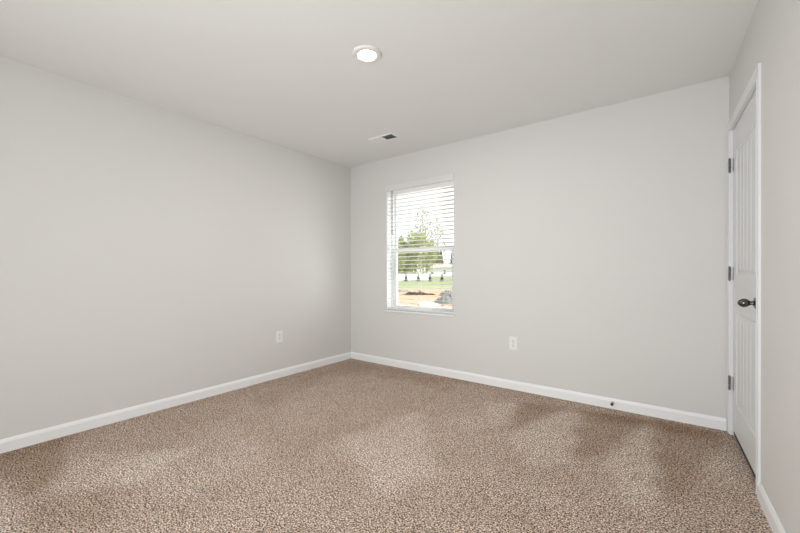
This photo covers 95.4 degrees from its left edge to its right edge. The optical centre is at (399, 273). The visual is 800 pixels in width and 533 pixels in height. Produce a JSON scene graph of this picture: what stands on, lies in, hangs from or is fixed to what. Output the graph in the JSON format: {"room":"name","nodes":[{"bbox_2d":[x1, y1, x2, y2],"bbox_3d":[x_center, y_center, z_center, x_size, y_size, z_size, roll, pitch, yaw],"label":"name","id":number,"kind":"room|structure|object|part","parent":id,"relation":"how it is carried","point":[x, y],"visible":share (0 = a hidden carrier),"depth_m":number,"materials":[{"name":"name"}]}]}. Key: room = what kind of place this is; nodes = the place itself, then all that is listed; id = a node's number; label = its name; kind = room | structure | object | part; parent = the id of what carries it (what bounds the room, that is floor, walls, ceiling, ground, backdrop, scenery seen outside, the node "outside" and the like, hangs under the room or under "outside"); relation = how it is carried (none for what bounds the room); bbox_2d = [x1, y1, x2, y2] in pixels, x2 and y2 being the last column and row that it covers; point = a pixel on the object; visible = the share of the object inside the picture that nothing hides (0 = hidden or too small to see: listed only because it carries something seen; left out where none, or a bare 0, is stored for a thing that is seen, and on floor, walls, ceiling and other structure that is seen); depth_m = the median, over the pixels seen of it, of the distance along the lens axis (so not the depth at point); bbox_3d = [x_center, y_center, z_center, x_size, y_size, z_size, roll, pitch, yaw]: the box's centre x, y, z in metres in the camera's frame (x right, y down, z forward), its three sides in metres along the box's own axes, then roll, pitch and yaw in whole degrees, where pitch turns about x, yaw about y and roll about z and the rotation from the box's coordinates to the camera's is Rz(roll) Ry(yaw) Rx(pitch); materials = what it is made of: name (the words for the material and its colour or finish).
{"room":"empty bedroom","nodes":[
{"label":"empty bedroom","id":0,"kind":"room"},
{"bbox_2d":[0,56,350,439],"bbox_3d":[-2.223,0.079,2.669,0.150,2.840,5.411,0,0,37],"label":"wall","id":1,"kind":"structure","parent":0,"point":[149,252],"depth_m":2.85,"materials":[{"name":"beige paint"}]},
{"bbox_2d":[0,352,350,453],"bbox_3d":[-2.143,1.058,2.640,0.012,0.083,5.048,0,0,37],"label":"baseboard","id":2,"kind":"structure","parent":1,"relation":"attached to","point":[50,433],"depth_m":2.84,"materials":[{"name":"white wood"}]},
{"bbox_2d":[276,330,282,342],"bbox_3d":[-1.264,0.661,3.818,0.009,0.121,0.078,0,0,37],"label":"wall outlet","id":3,"kind":"object","parent":1,"relation":"attached to","point":[279,334],"visible":1,"depth_m":3.81,"materials":[{"name":"white plastic"}]},
{"bbox_2d":[0,0,757,167],"bbox_3d":[-0.276,-1.416,1.202,5.025,0.150,5.411,0,0,37],"label":"ceiling","id":4,"kind":"structure","parent":0,"point":[286,73],"depth_m":2.25,"materials":[{"name":"paint"}]},
{"bbox_2d":[352,45,381,63],"bbox_3d":[-0.203,-1.338,2.230,0.179,0.014,0.179,0,0,37],"label":"recessed light","id":5,"kind":"object","parent":4,"relation":"in","point":[368,54],"visible":1,"depth_m":2.21,"materials":[{"name":"white plastic"}]},
{"bbox_2d":[368,132,399,143],"bbox_3d":[-0.159,-1.344,3.627,0.300,0.016,0.146,0,0,37],"label":"ceiling vent","id":6,"kind":"object","parent":4,"relation":"in","point":[389,136],"visible":1,"depth_m":3.61,"materials":[{"name":"white metal"}]},
{"bbox_2d":[0,358,772,532],"bbox_3d":[-0.273,1.099,1.249,4.675,0.001,5.061,0,0,37],"label":"floor","id":7,"kind":"structure","parent":0,"point":[351,445],"depth_m":2.06,"materials":[{"name":"carpet"}]},
{"bbox_2d":[398,273,451,307],"bbox_3d":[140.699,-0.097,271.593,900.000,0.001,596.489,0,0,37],"label":"ground","id":8,"kind":"structure","parent":0,"point":[426,286],"depth_m":33.17,"materials":[{"name":"beige soil"}]},
{"bbox_2d":[398,238,406,273],"bbox_3d":[-0.822,-2.906,71.061,3.971,8.606,3.833,0,0,-29],"label":"leafy tree","id":9,"kind":"object","parent":8,"relation":"on","point":[399,239],"visible":0.25,"depth_m":70.48,"materials":[{"name":"green plant"}]},
{"bbox_2d":[400,235,417,273],"bbox_3d":[1.163,-3.505,79.137,5.806,9.715,5.926,0,0,2],"label":"leafy tree","id":10,"kind":"object","parent":8,"relation":"on","point":[405,271],"visible":0.39,"depth_m":78.64,"materials":[{"name":"green plant"}]},
{"bbox_2d":[398,273,427,280],"bbox_3d":[0.079,0.622,67.004,10.657,1.393,0.162,0,0,-11],"label":"vinyl fence","id":11,"kind":"object","parent":8,"relation":"on","point":[400,276],"visible":0.47,"depth_m":67.45,"materials":[{"name":"white plastic"}]},
{"bbox_3d":[0.938,0.640,67.170,1.630,1.230,0.080,0,0,-11],"label":"panel","id":12,"kind":"part","parent":11,"relation":"part of","materials":[{"name":"white plastic"}]},
{"bbox_3d":[2.655,0.633,67.504,1.630,1.230,0.080,0,0,-11],"label":"panel","id":13,"kind":"part","parent":11,"relation":"part of","materials":[{"name":"white plastic"}]},
{"bbox_3d":[4.373,0.626,67.837,1.630,1.230,0.080,0,0,-11],"label":"panel","id":14,"kind":"part","parent":11,"relation":"part of","materials":[{"name":"white plastic"}]},
{"bbox_2d":[406,230,426,273],"bbox_3d":[3.680,-4.793,87.652,6.079,12.193,6.969,0,0,12],"label":"leafy tree","id":15,"kind":"object","parent":8,"relation":"on","point":[421,258],"visible":0.37,"depth_m":86.70,"materials":[{"name":"green plant"}]},
{"bbox_2d":[402,291,434,294],"bbox_3d":[1.300,1.344,25.506,2.500,0.321,0.600,0,0,11],"label":"windrow","id":16,"kind":"object","parent":8,"relation":"on","point":[420,292],"visible":0.82,"depth_m":25.33,"materials":[{"name":"brown soil"}]},
{"bbox_2d":[414,206,433,273],"bbox_3d":[6.528,-9.243,104.687,7.938,20.709,7.379,0,0,37],"label":"sparse tree","id":17,"kind":"object","parent":8,"relation":"on","point":[425,229],"visible":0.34,"depth_m":104.58,"materials":[{"name":"green plant"}]},
{"bbox_3d":[6.881,-13.088,105.089,6.332,12.602,7.238,0,0,-5],"label":"crown","id":18,"kind":"part","parent":17,"relation":"part of","materials":[{"name":"green plant"}]},
{"bbox_2d":[419,236,437,273],"bbox_3d":[7.153,-4.651,96.865,5.774,11.803,7.003,0,0,37],"label":"leafy tree","id":19,"kind":"object","parent":8,"relation":"on","point":[425,262],"visible":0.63,"depth_m":95.77,"materials":[{"name":"green plant"}]},
{"bbox_2d":[419,301,438,306],"bbox_3d":[1.371,1.503,18.052,0.923,0.070,2.913,0,0,-2],"label":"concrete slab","id":20,"kind":"object","parent":8,"relation":"on","point":[423,303],"visible":0.82,"depth_m":17.35,"materials":[{"name":"white concrete"}]},
{"bbox_2d":[431,250,442,264],"bbox_3d":[12.989,-4.070,129.828,4.773,10.306,5.406,0,0,37],"label":"leafy tree","id":21,"kind":"object","parent":8,"relation":"on","point":[438,257],"visible":0.36,"depth_m":128.97,"materials":[{"name":"green plant"}]},
{"bbox_2d":[429,215,446,250],"bbox_3d":[15.142,-11.208,144.771,8.127,24.221,7.201,0,0,37],"label":"sparse tree","id":22,"kind":"object","parent":8,"relation":"on","point":[434,215],"visible":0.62,"depth_m":144.56,"materials":[{"name":"green plant"}]},
{"bbox_2d":[425,264,451,276],"bbox_3d":[17.011,-1.053,121.997,17.528,4.100,9.000,0,0,0],"label":"house","id":23,"kind":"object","parent":8,"relation":"on","point":[437,272],"visible":0.38,"depth_m":118.00,"materials":[{"name":"white"}]},
{"bbox_2d":[434,294,451,303],"bbox_3d":[2.509,1.284,19.006,1.500,0.490,2.200,0,0,0],"label":"rubble heap","id":24,"kind":"object","parent":8,"relation":"on","point":[444,299],"visible":0.53,"depth_m":18.40,"materials":[{"name":"grey stone"}]},
{"bbox_2d":[438,290,451,295],"bbox_3d":[3.268,1.295,24.506,1.400,0.414,1.100,0,0,0],"label":"rubble heap","id":25,"kind":"object","parent":8,"relation":"on","point":[446,291],"visible":0.49,"depth_m":24.33,"materials":[{"name":"grey stone"}]},
{"bbox_2d":[350,76,728,420],"bbox_3d":[1.365,0.064,3.271,4.875,2.840,0.150,0,0,37],"label":"wall","id":26,"kind":"structure","parent":0,"point":[595,239],"depth_m":3.04,"materials":[{"name":"beige paint"}]},
{"bbox_2d":[386,185,454,316],"bbox_3d":[0.241,-0.282,4.099,0.912,1.458,0.160,0,0,37],"label":"window","id":27,"kind":"structure","parent":26,"relation":"in","point":[391,273],"depth_m":4.34,"materials":[{"name":"white plastic"}]},
{"bbox_3d":[0.270,-0.291,4.138,0.900,1.440,0.063,0,0,37],"label":"frame","id":28,"kind":"part","parent":27,"relation":"part of","materials":[{"name":"white plastic"}]},
{"bbox_2d":[385,173,453,313],"bbox_3d":[0.214,-0.306,4.063,0.912,1.459,0.074,0,0,37],"label":"window blind","id":29,"kind":"object","parent":27,"relation":"attached to","point":[444,180],"visible":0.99,"depth_m":4.04,"materials":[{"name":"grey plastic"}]},
{"bbox_3d":[-0.036,-0.283,4.263,0.002,1.365,0.054,0,0,37],"label":"ladder cord","id":30,"kind":"part","parent":29,"relation":"part of","materials":[{"name":"white fabric"}]},
{"bbox_3d":[0.221,-0.283,4.071,0.002,1.365,0.054,0,0,37],"label":"ladder cord","id":31,"kind":"part","parent":29,"relation":"part of","materials":[{"name":"white fabric"}]},
{"bbox_3d":[0.223,0.411,4.074,0.884,0.024,0.050,0,0,37],"label":"rail","id":32,"kind":"part","parent":29,"relation":"part of","materials":[{"name":"white plastic"}]},
{"bbox_3d":[0.477,-0.283,3.880,0.002,1.365,0.054,0,0,37],"label":"ladder cord","id":33,"kind":"part","parent":29,"relation":"part of","materials":[{"name":"white fabric"}]},
{"bbox_3d":[0.225,0.438,4.077,0.912,0.020,0.097,0,0,37],"label":"sill","id":34,"kind":"part","parent":27,"relation":"part of","materials":[{"name":"white wood"}]},
{"bbox_3d":[0.262,0.050,4.127,0.836,0.719,0.034,0,0,37],"label":"sash","id":35,"kind":"part","parent":27,"relation":"part of","materials":[{"name":"white plastic"}]},
{"bbox_3d":[0.278,-0.620,4.149,0.836,0.719,0.023,0,0,37],"label":"sash","id":36,"kind":"part","parent":27,"relation":"part of","materials":[{"name":"white plastic"}]},
{"bbox_2d":[509,336,517,349],"bbox_3d":[1.060,0.652,3.404,0.078,0.121,0.009,0,0,37],"label":"wall outlet","id":37,"kind":"object","parent":26,"relation":"attached to","point":[513,341],"visible":1,"depth_m":3.40,"materials":[{"name":"white plastic"}]},
{"bbox_2d":[351,352,726,430],"bbox_3d":[0.810,1.043,3.591,3.603,0.083,0.012,0,0,37],"label":"baseboard","id":38,"kind":"structure","parent":26,"relation":"attached to","point":[719,423],"depth_m":3.13,"materials":[{"name":"white wood"}]},
{"bbox_2d":[729,0,799,532],"bbox_3d":[0.844,-0.121,0.376,0.115,2.440,5.113,0,0,35],"label":"wall","id":39,"kind":"structure","parent":0,"point":[771,39],"depth_m":1.48,"materials":[{"name":"beige paint"}]},
{"bbox_2d":[727,63,760,493],"bbox_3d":[2.018,0.036,2.109,0.180,2.103,0.906,0,0,35],"label":"door","id":40,"kind":"structure","parent":39,"relation":"in","point":[744,126],"depth_m":2.11,"materials":[{"name":"white paint"}]},
{"bbox_3d":[1.793,0.152,1.887,0.066,0.045,0.045,0,0,35],"label":"knob","id":41,"kind":"part","parent":40,"relation":"part of","materials":[{"name":"black metal"}]},
{"bbox_2d":[757,482,785,532],"bbox_3d":[0.561,1.060,0.083,0.012,0.083,4.095,0,0,35],"label":"baseboard","id":42,"kind":"structure","parent":39,"relation":"attached to","point":[770,514],"depth_m":1.59,"materials":[{"name":"white wood"}]}
]}

